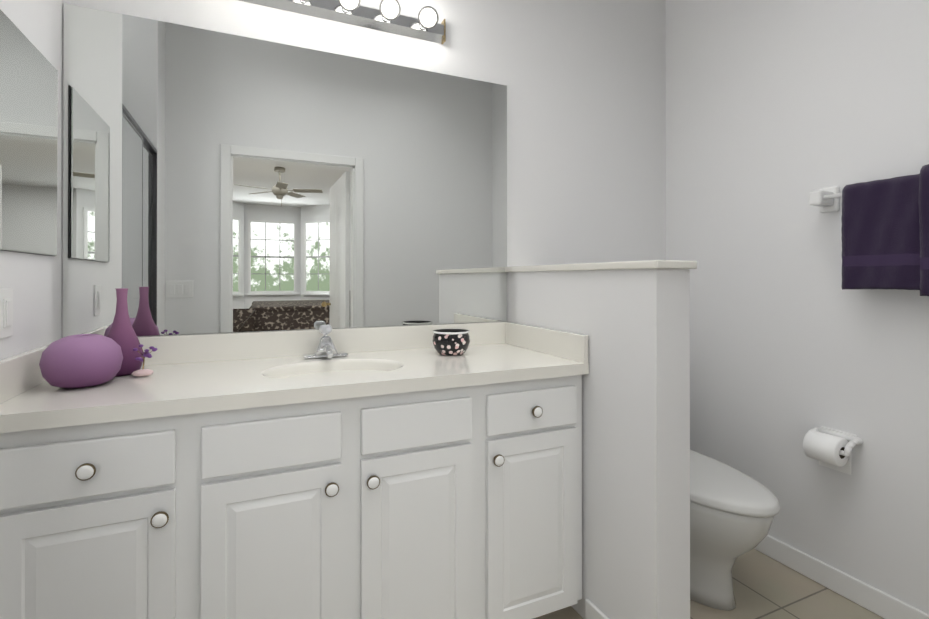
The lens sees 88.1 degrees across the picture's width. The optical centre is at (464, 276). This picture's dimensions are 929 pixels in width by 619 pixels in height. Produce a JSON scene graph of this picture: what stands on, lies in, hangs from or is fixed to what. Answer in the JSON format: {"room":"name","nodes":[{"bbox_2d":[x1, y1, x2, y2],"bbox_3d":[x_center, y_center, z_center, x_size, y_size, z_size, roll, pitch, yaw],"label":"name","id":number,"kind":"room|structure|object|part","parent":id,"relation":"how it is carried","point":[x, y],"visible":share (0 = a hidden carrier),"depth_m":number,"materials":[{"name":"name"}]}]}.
{"room":"bathroom","nodes":[
{"label":"bathroom","id":0,"kind":"room"},
{"bbox_2d":[0,0,61,359],"bbox_3d":[-1.136,-0.291,1.098,0.120,3.000,0.770,0,0,-24],"label":"wall","id":1,"kind":"structure","parent":0,"point":[33,281],"depth_m":1.31,"materials":[{"name":"white paint"}]},
{"bbox_2d":[0,288,12,338],"bbox_3d":[-1.077,0.085,1.129,0.011,0.116,0.072,0,0,-24],"label":"electrical outlet plate","id":2,"kind":"object","parent":1,"relation":"attached to","point":[6,312],"visible":1,"depth_m":1.12,"materials":[{"name":"white plastic"}]},
{"bbox_2d":[0,9,57,255],"bbox_3d":[-1.113,-0.336,1.208,0.010,0.550,0.448,0,0,-24],"label":"mirror","id":3,"kind":"object","parent":1,"relation":"attached to","point":[28,135],"visible":0.92,"depth_m":1.22,"materials":[{"name":"grey"}]},
{"bbox_2d":[61,0,665,337],"bbox_3d":[-0.119,-0.288,2.035,2.740,3.000,0.127,0,0,-24],"label":"wall","id":4,"kind":"structure","parent":0,"point":[216,182],"depth_m":1.82,"materials":[{"name":"white paint"}]},
{"bbox_2d":[239,0,445,43],"bbox_3d":[-0.515,-1.008,1.771,0.952,0.090,0.049,0,0,-24],"label":"sconce","id":5,"kind":"object","parent":4,"relation":"attached to","point":[365,16],"visible":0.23,"depth_m":1.83,"materials":[{"name":"silver metal"}]},
{"bbox_2d":[338,0,359,11],"bbox_3d":[-0.414,-1.008,1.708,0.072,0.080,0.086,0,0,-24],"label":"bulb","id":6,"kind":"object","parent":5,"relation":"attached to","point":[348,5],"depth_m":1.73,"materials":[{"name":"white glass"}]},
{"bbox_2d":[379,0,400,20],"bbox_3d":[-0.272,-1.008,1.741,0.083,0.080,0.139,0,0,-24],"label":"bulb","id":7,"kind":"object","parent":5,"relation":"attached to","point":[390,10],"depth_m":1.78,"materials":[{"name":"white glass"}]},
{"bbox_2d":[418,6,438,28],"bbox_3d":[-0.135,-1.008,1.795,0.088,0.080,0.150,0,0,-24],"label":"bulb","id":8,"kind":"object","parent":5,"relation":"attached to","point":[428,18],"depth_m":1.84,"materials":[{"name":"white glass"}]},
{"bbox_2d":[533,549,883,618],"bbox_3d":[0.305,1.206,1.079,2.740,0.105,2.210,0,0,-24],"label":"floor","id":9,"kind":"structure","parent":0,"point":[765,586],"depth_m":1.72,"materials":[{"name":"tile"}]},
{"bbox_2d":[0,321,588,618],"bbox_3d":[-0.409,0.674,1.526,1.554,0.961,0.571,0,0,-24],"label":"bathroom vanity","id":10,"kind":"object","parent":9,"relation":"on","point":[398,472],"visible":0.94,"depth_m":1.27,"materials":[{"name":"white paint"}]},
{"bbox_2d":[39,334,122,388],"bbox_3d":[-0.999,0.218,1.256,0.172,0.131,0.172,0,0,-24],"label":"round vase","id":11,"kind":"object","parent":10,"relation":"on","point":[79,361],"visible":1,"depth_m":1.20,"materials":[{"name":"purple ceramic"}]},
{"bbox_2d":[107,288,142,375],"bbox_3d":[-0.999,0.159,1.399,0.106,0.250,0.106,0,0,-24],"label":"vase","id":12,"kind":"object","parent":10,"relation":"on","point":[122,334],"visible":0.69,"depth_m":1.38,"materials":[{"name":"purple ceramic"}]},
{"bbox_2d":[132,344,157,376],"bbox_3d":[-0.913,0.238,1.374,0.063,0.092,0.046,0,0,-24],"label":"flower","id":13,"kind":"object","parent":10,"relation":"on","point":[142,372],"visible":1,"depth_m":1.36,"materials":[{"name":"purple plant"}]},
{"bbox_2d":[303,324,347,358],"bbox_3d":[-0.478,0.227,1.672,0.152,0.115,0.139,0,0,-24],"label":"faucet","id":14,"kind":"object","parent":10,"relation":"on","point":[325,348],"visible":1,"depth_m":1.69,"materials":[{"name":"silver metal"}]},
{"bbox_2d":[432,329,469,355],"bbox_3d":[-0.049,0.242,1.778,0.140,0.086,0.140,0,0,-24],"label":"floral bowl","id":15,"kind":"object","parent":10,"relation":"on","point":[450,342],"visible":1,"depth_m":1.73,"materials":[{"name":"black ceramic"}]},
{"bbox_2d":[505,260,696,618],"bbox_3d":[0.422,0.583,1.737,0.155,1.256,0.866,0,0,-24],"label":"wall","id":16,"kind":"structure","parent":9,"relation":"on","point":[633,325],"depth_m":1.42,"materials":[{"name":"white paint"}]},
{"bbox_2d":[585,599,608,618],"bbox_3d":[0.466,1.113,1.462,0.012,0.085,0.297,0,0,-24],"label":"baseboard","id":17,"kind":"structure","parent":16,"relation":"attached to","point":[591,611],"depth_m":1.56,"materials":[{"name":"white paint"}]},
{"bbox_3d":[0.422,-0.033,1.739,0.155,0.024,0.865,0,0,-24],"label":"pony wall cap","id":18,"kind":"part","parent":16,"relation":"part of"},
{"bbox_2d":[690,450,779,610],"bbox_3d":[0.819,0.746,1.917,0.490,0.819,0.843,0,0,-24],"label":"toilet","id":19,"kind":"object","parent":9,"relation":"on","point":[733,512],"visible":0.29,"depth_m":1.64,"materials":[{"name":"grey ceramic"}]},
{"bbox_2d":[666,0,928,613],"bbox_3d":[1.526,-0.289,1.562,0.120,3.000,2.090,0,0,-24],"label":"wall","id":20,"kind":"structure","parent":0,"point":[777,111],"depth_m":1.87,"materials":[{"name":"white paint"}]},
{"bbox_2d":[809,186,841,212],"bbox_3d":[1.449,-0.288,1.465,0.098,0.092,0.719,0,0,-24],"label":"towel rail","id":21,"kind":"object","parent":20,"relation":"attached to","point":[825,199],"visible":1,"depth_m":1.75,"materials":[{"name":"white ceramic"}]},
{"bbox_2d":[841,164,928,295],"bbox_3d":[1.433,-0.140,1.439,0.112,0.410,0.504,0,0,-24],"label":"hanging towel","id":22,"kind":"object","parent":21,"relation":"hanging from","point":[885,233],"visible":1,"depth_m":1.54,"materials":[{"name":"purple fabric"}]},
{"bbox_2d":[803,426,862,474],"bbox_3d":[1.312,0.631,1.731,0.130,0.139,0.158,0,0,-24],"label":"toilet paper holder","id":23,"kind":"object","parent":20,"relation":"attached to","point":[831,448],"visible":1,"depth_m":1.70,"materials":[{"name":"white paper"}]},
{"bbox_2d":[754,535,928,618],"bbox_3d":[1.441,1.113,1.586,0.012,0.085,1.969,0,0,-24],"label":"baseboard","id":24,"kind":"structure","parent":20,"relation":"attached to","point":[884,605],"depth_m":1.74,"materials":[{"name":"white paint"}]}
]}

